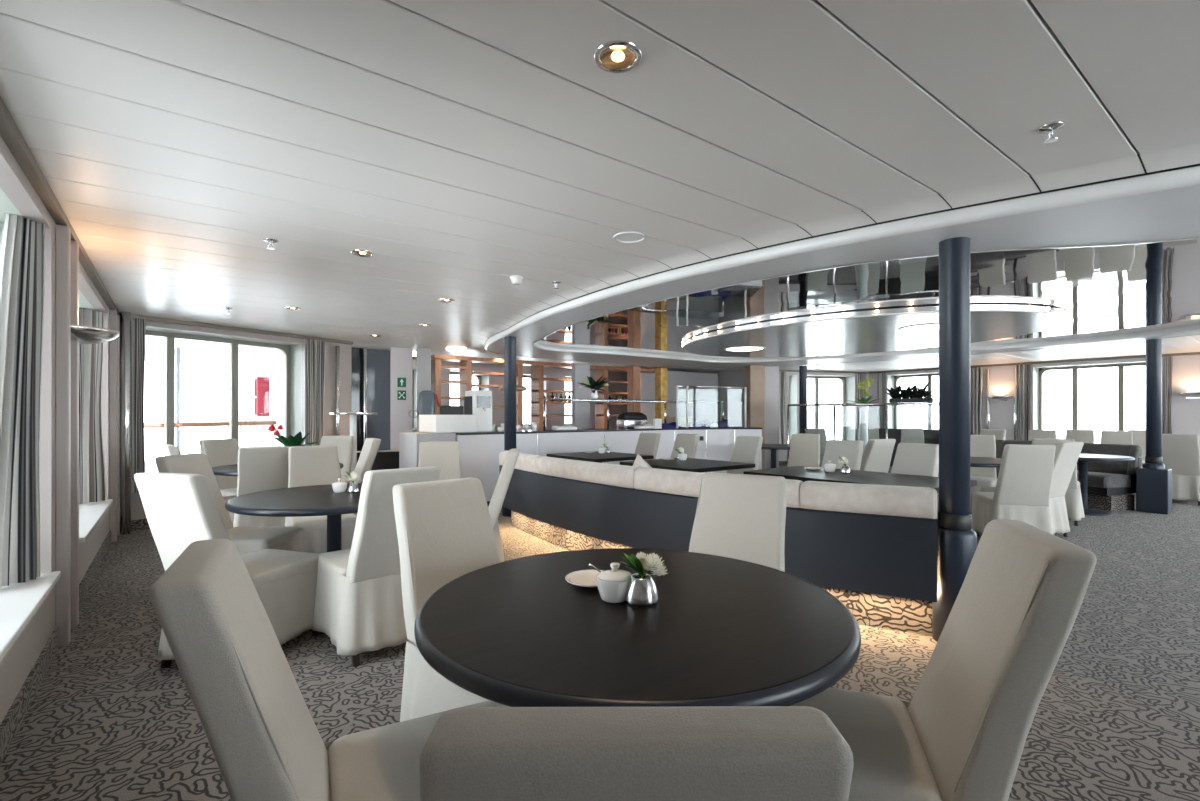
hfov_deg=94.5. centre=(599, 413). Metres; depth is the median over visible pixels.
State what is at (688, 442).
dining chair
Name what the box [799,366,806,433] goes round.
support pillar
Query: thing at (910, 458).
dining chair
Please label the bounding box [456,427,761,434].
countertop
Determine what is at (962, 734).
dining chair
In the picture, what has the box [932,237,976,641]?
support pillar
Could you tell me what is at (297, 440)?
potted plant
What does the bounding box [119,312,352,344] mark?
trim
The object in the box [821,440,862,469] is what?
dining chair
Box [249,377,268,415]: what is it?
box
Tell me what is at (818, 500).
cushion
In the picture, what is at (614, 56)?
recessed light
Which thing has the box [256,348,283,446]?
wall
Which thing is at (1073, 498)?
dining chair
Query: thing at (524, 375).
window
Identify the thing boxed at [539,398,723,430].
sneeze guard
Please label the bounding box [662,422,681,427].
folded cloth
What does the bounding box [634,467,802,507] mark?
cushion
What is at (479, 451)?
counter
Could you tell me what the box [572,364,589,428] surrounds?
post
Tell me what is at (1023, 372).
curtain
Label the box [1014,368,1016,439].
trim
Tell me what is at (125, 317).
trim
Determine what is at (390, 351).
wall
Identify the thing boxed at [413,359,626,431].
wall
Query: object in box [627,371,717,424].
wall
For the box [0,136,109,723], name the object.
wall
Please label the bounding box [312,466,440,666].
dining chair
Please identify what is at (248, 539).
dining chair
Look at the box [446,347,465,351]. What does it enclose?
ceiling light
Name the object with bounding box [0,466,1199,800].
floor
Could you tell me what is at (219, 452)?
dining chair
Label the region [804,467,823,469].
plate
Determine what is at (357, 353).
glass panel
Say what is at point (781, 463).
baseboard
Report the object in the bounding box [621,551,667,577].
flower
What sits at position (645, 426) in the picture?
folded cloth
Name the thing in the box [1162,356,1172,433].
curtain
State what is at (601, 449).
sugar bowl
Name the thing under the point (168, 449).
dining chair
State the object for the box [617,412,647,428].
chafing dish
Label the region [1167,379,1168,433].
trim
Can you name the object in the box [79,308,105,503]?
curtain
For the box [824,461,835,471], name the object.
sugar bowl
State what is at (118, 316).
trim
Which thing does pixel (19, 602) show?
window
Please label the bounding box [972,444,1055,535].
dining chair
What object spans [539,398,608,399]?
glass shelf
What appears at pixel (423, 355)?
column
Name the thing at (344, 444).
dining chair
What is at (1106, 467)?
cushion
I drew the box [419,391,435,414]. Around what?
hood
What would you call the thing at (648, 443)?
dining chair
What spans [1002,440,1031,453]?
cushion
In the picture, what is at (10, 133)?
trim
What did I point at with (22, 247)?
curtain
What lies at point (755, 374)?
post
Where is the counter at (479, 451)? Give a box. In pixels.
[456,427,761,505]
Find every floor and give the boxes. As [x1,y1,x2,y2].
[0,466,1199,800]
[145,461,157,471]
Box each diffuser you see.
[727,347,762,350]
[902,324,938,331]
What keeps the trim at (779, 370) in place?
attached to the wall at (782, 453)
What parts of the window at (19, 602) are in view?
sill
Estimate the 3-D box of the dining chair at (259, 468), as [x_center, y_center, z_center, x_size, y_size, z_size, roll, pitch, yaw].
[-3.053,0.781,5.088,0.561,0.998,0.820,0,0,-29]
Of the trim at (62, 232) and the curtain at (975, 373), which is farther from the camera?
the curtain at (975, 373)
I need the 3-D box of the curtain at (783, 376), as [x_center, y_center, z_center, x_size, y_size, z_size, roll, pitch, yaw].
[4.331,-0.090,13.570,0.650,1.900,0.115,0,0,-15]
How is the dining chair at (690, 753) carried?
on the floor at (1117, 717)
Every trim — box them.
[0,96,118,314]
[55,224,70,646]
[71,240,78,627]
[109,310,116,541]
[117,315,119,535]
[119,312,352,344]
[120,311,130,534]
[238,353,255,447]
[335,346,339,435]
[475,143,1199,368]
[779,370,868,373]
[869,352,1199,373]
[987,369,989,428]
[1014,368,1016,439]
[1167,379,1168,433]
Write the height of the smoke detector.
0.056 m
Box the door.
[367,349,389,448]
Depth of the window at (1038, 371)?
11.39 m
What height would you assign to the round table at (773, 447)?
0.741 m
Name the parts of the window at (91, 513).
sill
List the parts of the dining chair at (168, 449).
backrest, seat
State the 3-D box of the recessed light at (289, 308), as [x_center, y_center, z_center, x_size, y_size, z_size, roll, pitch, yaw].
[-3.157,-1.085,5.705,0.150,0.009,0.150,0,0,-37]
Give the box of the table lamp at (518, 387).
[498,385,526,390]
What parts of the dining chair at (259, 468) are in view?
backrest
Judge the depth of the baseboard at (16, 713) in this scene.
2.53 m
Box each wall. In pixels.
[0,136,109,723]
[131,320,351,519]
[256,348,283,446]
[390,351,390,447]
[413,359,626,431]
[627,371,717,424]
[707,370,745,426]
[779,372,868,460]
[869,355,1199,446]
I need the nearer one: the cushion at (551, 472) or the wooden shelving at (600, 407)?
the cushion at (551, 472)
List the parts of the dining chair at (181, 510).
leg, backrest, seat, leg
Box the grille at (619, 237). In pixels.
[616,234,643,241]
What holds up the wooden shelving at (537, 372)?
on the floor at (1117, 717)
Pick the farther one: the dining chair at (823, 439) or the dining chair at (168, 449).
the dining chair at (823, 439)
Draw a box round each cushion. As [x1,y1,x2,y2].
[499,450,542,472]
[536,456,640,487]
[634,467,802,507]
[800,481,936,518]
[995,439,1004,457]
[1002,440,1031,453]
[1077,443,1091,470]
[1077,471,1130,487]
[1088,443,1141,474]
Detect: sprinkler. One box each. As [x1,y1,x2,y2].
[263,238,277,249]
[552,281,561,288]
[1037,121,1064,143]
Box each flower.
[344,471,359,483]
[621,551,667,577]
[675,447,683,452]
[838,457,848,465]
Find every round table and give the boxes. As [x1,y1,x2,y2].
[212,462,343,475]
[225,483,361,551]
[414,548,860,706]
[761,444,789,467]
[970,457,1001,467]
[1078,453,1134,515]
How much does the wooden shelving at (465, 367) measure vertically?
2.200 m
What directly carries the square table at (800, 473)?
on the floor at (1117, 717)
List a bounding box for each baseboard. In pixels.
[0,531,110,764]
[131,519,149,530]
[779,461,786,465]
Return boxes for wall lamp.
[71,324,119,343]
[987,396,1013,400]
[1177,391,1199,397]
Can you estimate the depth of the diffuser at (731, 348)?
8.12 m
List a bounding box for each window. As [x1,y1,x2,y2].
[0,188,60,662]
[79,290,112,542]
[146,327,301,444]
[413,369,415,430]
[450,371,486,390]
[523,374,547,428]
[788,375,794,443]
[807,375,852,439]
[889,373,938,428]
[1034,361,1145,430]
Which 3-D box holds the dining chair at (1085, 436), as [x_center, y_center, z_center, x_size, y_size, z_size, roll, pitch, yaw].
[8.460,0.781,9.847,0.820,0.998,0.561,0,0,-43]
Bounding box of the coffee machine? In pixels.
[464,390,491,431]
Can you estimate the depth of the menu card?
9.51 m
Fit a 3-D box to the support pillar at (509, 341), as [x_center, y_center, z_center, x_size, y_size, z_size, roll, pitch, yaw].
[-1.136,0.152,7.027,0.212,2.255,0.212,0,0,-37]
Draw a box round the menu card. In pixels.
[653,419,661,428]
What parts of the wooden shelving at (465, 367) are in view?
shelf, shelf, shelf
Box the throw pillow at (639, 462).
[633,454,651,467]
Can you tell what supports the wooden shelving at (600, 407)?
on the floor at (1117, 717)
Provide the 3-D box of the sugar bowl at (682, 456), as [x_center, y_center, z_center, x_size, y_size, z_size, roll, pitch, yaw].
[0.965,0.486,6.470,0.107,0.105,0.107,0,0,-37]
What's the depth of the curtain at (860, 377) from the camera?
14.26 m
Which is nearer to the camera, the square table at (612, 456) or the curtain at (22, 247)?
the curtain at (22, 247)
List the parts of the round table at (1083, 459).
plate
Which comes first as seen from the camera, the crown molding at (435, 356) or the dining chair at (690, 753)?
the dining chair at (690, 753)
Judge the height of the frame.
2.750 m
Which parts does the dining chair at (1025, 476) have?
seat, backrest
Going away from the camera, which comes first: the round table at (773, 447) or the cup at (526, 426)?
the cup at (526, 426)
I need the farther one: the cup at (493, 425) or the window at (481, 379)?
the window at (481, 379)
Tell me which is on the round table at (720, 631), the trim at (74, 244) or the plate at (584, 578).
the plate at (584, 578)
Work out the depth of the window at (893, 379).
14.09 m
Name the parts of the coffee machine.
panel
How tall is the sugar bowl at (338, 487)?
0.097 m
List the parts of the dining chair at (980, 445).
seat, backrest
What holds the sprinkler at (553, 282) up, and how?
attached to the ceiling at (467, 146)
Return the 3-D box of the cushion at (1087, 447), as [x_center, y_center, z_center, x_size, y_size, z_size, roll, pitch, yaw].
[6.937,0.619,8.248,0.239,0.402,0.617,0,0,-21]
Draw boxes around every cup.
[492,424,495,431]
[524,424,528,430]
[532,423,536,430]
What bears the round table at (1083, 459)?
on the floor at (1117, 717)
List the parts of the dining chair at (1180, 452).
backrest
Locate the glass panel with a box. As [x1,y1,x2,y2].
[352,348,362,461]
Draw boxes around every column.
[391,347,412,447]
[416,347,430,431]
[628,366,639,411]
[655,368,666,422]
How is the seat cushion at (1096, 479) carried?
on the curved sofa at (1111, 485)
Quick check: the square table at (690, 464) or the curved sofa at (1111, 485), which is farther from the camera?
the curved sofa at (1111, 485)
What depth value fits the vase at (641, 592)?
1.56 m
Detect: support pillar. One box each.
[502,336,515,516]
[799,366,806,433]
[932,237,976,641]
[1136,339,1171,513]
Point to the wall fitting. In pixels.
(427, 400)
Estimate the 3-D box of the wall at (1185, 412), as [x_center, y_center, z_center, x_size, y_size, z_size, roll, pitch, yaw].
[10.169,0.095,10.306,0.080,2.370,10.400,0,0,-37]
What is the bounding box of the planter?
[885,381,937,402]
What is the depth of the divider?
9.53 m
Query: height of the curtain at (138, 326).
1.900 m
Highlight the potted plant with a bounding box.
[266,424,317,446]
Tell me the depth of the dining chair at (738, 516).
2.48 m
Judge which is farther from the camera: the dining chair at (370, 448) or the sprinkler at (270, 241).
the dining chair at (370, 448)
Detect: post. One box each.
[363,347,366,444]
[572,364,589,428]
[746,365,764,468]
[765,366,778,468]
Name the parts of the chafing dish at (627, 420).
lid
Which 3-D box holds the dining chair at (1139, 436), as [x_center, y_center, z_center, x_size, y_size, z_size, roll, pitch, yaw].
[9.391,0.781,9.621,0.812,0.998,0.543,0,0,-43]
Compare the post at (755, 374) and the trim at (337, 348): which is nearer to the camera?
the trim at (337, 348)
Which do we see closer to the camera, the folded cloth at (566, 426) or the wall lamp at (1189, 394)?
the folded cloth at (566, 426)
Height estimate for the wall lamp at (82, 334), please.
0.120 m
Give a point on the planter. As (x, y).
(914, 394)
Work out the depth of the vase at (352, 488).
3.79 m
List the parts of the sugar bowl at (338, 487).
lid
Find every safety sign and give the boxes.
[397,378,405,386]
[397,390,405,399]
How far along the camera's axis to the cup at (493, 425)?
7.92 m
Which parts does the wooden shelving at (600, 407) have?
shelf, shelf, shelf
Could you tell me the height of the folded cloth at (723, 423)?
0.157 m
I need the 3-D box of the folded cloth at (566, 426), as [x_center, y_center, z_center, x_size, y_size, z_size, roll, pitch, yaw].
[-0.545,0.202,8.525,0.400,0.096,0.160,0,0,-37]
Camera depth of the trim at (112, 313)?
5.55 m
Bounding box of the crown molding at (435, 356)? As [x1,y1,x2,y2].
[431,354,654,372]
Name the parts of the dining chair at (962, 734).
seat, backrest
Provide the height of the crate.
0.200 m
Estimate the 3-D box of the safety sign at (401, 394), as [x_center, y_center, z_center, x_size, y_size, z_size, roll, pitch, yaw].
[-3.240,-0.307,9.073,0.133,0.155,0.009,0,0,-20]
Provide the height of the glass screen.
0.752 m
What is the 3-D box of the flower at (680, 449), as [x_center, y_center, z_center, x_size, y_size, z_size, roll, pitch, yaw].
[0.961,0.474,6.635,0.116,0.167,0.102,0,0,-37]
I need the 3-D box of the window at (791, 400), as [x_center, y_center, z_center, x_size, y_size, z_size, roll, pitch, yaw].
[4.494,-0.068,13.908,0.810,1.885,0.465,0,0,-16]
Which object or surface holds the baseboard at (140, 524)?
attached to the wall at (137, 509)
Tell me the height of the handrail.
1.223 m
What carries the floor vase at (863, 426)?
on the floor at (1117, 717)
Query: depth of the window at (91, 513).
4.68 m
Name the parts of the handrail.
rail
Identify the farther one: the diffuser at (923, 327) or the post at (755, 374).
the post at (755, 374)
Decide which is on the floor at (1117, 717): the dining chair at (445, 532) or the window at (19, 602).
the dining chair at (445, 532)
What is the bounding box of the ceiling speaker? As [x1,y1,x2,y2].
[613,231,645,242]
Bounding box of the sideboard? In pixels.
[878,428,938,466]
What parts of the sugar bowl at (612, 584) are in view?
lid, knob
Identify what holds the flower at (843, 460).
in the vase at (845, 469)
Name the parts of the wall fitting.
handle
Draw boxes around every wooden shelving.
[431,359,471,414]
[472,364,522,429]
[531,365,571,429]
[595,369,640,428]
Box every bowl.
[332,478,347,492]
[596,562,631,602]
[598,446,604,452]
[678,451,686,459]
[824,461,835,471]
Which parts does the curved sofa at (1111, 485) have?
panel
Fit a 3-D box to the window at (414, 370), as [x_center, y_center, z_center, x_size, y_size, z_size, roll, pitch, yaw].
[-3.825,-0.292,10.670,0.660,1.215,0.465,0,0,-37]
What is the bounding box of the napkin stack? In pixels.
[711,423,717,427]
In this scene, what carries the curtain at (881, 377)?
hanging from the wall at (1185, 412)
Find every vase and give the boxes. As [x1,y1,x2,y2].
[347,483,359,492]
[579,373,612,398]
[624,573,658,606]
[840,466,850,472]
[847,378,878,454]
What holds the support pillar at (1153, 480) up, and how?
on the floor at (1117, 717)
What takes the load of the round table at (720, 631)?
on the floor at (1117, 717)
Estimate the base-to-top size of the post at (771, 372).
2.253 m
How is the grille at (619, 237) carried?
attached to the ceiling speaker
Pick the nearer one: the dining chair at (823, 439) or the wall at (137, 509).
the wall at (137, 509)
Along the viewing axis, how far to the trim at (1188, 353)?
11.31 m
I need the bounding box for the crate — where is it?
[440,406,462,414]
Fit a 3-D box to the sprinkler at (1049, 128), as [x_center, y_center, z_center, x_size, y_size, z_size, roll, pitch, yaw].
[1.710,-1.063,2.106,0.084,0.054,0.084,0,0,-37]
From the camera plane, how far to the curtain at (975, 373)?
12.44 m
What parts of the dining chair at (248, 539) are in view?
backrest, seat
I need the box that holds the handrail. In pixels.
[144,421,276,438]
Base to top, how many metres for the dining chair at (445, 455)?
0.998 m
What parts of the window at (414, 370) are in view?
frame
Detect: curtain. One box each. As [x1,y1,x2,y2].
[0,213,44,588]
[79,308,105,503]
[131,318,145,493]
[307,339,324,445]
[779,371,788,443]
[857,373,865,428]
[877,373,886,427]
[970,367,981,434]
[1016,364,1031,439]
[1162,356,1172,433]
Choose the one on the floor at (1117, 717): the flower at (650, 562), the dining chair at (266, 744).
the dining chair at (266, 744)
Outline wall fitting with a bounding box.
[408,391,439,417]
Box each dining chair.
[134,472,319,668]
[149,539,508,800]
[155,453,303,554]
[161,444,236,522]
[199,439,238,495]
[233,446,288,526]
[285,445,356,553]
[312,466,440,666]
[320,436,352,483]
[349,438,380,515]
[392,478,500,721]
[418,441,460,479]
[419,706,853,800]
[488,448,519,561]
[632,433,660,460]
[670,434,698,457]
[689,472,785,571]
[727,436,762,473]
[787,433,819,466]
[790,519,1096,800]
[805,428,826,466]
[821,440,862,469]
[857,428,878,440]
[860,439,895,472]
[891,443,938,476]
[900,428,923,443]
[970,435,997,511]
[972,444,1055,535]
[980,429,1005,439]
[980,442,1083,536]
[1028,430,1056,440]
[1032,438,1084,525]
[1065,429,1093,442]
[1101,431,1132,444]
[1128,430,1145,464]
[1162,434,1199,505]
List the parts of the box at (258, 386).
door, door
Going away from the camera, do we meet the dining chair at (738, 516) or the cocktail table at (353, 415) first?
the dining chair at (738, 516)
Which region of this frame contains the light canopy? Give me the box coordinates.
[682,304,1070,356]
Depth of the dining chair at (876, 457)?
6.23 m
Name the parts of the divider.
post, post, rail, post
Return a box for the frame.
[177,347,179,449]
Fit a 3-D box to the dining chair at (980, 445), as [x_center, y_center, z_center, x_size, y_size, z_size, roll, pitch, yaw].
[4.869,0.781,7.217,0.543,0.998,0.812,0,0,41]
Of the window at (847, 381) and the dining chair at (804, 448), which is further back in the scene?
the window at (847, 381)
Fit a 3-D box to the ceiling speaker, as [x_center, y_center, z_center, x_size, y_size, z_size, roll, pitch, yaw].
[0.182,-1.085,3.414,0.200,0.010,0.200,0,0,-37]
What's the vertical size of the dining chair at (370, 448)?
0.998 m
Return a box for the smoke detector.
[510,275,523,284]
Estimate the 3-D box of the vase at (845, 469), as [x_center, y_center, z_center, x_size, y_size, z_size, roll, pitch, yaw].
[2.241,0.507,5.067,0.085,0.064,0.085,0,0,-37]
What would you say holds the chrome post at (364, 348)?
on the floor at (1117, 717)
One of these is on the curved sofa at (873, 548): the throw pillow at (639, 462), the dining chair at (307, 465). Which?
the throw pillow at (639, 462)
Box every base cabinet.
[357,448,398,469]
[399,432,455,468]
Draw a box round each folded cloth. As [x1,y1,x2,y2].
[552,424,576,430]
[634,424,653,428]
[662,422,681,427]
[688,420,711,427]
[712,419,730,427]
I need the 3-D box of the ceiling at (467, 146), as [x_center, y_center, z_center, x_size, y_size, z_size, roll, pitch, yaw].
[3.008,-1.140,7.446,15.170,0.100,15.450,0,0,-37]
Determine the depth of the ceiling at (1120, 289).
4.90 m
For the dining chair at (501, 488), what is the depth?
4.17 m
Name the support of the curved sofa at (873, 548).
on the floor at (1117, 717)
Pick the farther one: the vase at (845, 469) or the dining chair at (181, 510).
the vase at (845, 469)
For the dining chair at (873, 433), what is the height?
0.998 m
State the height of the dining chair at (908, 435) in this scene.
0.998 m
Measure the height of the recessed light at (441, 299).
0.009 m
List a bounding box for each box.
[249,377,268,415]
[419,415,476,432]
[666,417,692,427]
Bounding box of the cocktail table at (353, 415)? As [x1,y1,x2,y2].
[328,412,376,472]
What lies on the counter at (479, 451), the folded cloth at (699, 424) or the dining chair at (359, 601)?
the folded cloth at (699, 424)
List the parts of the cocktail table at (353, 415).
glass, post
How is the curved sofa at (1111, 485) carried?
on the floor at (1117, 717)
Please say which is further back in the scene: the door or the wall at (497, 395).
the wall at (497, 395)
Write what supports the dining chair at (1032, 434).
on the floor at (1117, 717)
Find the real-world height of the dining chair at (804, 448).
0.998 m
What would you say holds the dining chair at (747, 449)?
on the floor at (1117, 717)
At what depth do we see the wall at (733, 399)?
13.92 m
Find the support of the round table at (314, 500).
on the floor at (1117, 717)
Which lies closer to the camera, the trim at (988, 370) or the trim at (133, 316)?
the trim at (133, 316)
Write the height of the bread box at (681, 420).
0.200 m
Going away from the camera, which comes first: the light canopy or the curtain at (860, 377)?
the light canopy
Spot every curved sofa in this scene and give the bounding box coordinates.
[499,450,936,635]
[995,439,1141,510]
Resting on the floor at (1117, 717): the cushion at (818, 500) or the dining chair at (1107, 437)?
the dining chair at (1107, 437)
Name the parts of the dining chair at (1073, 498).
backrest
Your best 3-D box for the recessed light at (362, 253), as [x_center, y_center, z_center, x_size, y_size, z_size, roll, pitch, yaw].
[-1.605,-1.085,3.755,0.150,0.009,0.150,0,0,-37]
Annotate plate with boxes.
[565,570,603,587]
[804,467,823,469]
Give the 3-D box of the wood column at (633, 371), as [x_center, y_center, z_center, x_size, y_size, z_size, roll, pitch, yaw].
[0.661,0.180,10.733,0.180,2.200,0.160,0,0,-37]
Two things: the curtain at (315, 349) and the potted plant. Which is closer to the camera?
the potted plant
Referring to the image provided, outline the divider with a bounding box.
[787,402,938,463]
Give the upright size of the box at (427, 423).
0.240 m
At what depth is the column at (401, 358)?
9.08 m
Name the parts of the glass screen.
post, post, rail, post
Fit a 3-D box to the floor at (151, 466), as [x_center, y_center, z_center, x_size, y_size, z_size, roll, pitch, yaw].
[-9.861,1.455,10.082,8.600,0.250,12.000,0,0,-37]
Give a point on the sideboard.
(931, 436)
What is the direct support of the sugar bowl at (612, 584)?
on the round table at (720, 631)
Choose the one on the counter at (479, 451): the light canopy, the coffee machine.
the coffee machine
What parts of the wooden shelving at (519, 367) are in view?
shelf, shelf, shelf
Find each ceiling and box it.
[0,0,1199,372]
[145,348,238,364]
[536,239,1199,358]
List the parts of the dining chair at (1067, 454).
seat, backrest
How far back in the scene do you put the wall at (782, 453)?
14.06 m
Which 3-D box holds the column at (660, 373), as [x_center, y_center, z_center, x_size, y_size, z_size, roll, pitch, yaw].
[1.228,0.180,11.143,0.180,2.200,0.180,0,0,-37]
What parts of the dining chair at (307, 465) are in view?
backrest, seat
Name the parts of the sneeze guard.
post, post, rail, post, post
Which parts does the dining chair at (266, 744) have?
backrest, seat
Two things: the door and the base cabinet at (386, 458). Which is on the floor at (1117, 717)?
the base cabinet at (386, 458)
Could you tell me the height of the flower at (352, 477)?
0.162 m
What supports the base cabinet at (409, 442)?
on the floor at (1117, 717)
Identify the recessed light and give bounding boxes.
[285,307,300,309]
[351,250,374,256]
[438,298,454,301]
[593,40,641,72]
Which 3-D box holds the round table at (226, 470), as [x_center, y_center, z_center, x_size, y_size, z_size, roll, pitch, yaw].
[-3.342,0.910,5.779,1.220,0.741,1.220,0,0,-37]
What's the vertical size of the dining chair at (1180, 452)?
0.998 m
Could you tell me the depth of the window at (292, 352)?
7.30 m
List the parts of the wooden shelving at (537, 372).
shelf, shelf, shelf, shelf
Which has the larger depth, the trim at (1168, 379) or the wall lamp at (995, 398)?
the wall lamp at (995, 398)
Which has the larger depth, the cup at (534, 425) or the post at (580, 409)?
the post at (580, 409)
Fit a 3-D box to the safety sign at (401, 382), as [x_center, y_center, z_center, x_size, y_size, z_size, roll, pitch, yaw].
[-3.240,-0.517,9.073,0.133,0.155,0.009,0,0,-20]
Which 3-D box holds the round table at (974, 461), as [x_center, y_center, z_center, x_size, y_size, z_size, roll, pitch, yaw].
[4.334,0.910,6.594,1.180,0.741,1.180,0,0,-37]
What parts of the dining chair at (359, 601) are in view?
seat, leg, backrest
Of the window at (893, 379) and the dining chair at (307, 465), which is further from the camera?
the window at (893, 379)
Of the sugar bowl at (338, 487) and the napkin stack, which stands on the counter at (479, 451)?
the napkin stack
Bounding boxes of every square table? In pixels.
[546,451,653,462]
[619,458,754,472]
[743,466,976,492]
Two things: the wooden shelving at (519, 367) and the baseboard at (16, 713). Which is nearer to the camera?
the baseboard at (16, 713)
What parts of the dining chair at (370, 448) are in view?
backrest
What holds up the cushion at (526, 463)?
on the curved sofa at (873, 548)
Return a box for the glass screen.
[676,386,745,427]
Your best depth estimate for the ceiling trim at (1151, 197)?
3.17 m
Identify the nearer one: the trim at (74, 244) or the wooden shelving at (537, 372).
the trim at (74, 244)
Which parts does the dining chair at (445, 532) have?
backrest, seat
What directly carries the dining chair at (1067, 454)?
on the floor at (1117, 717)

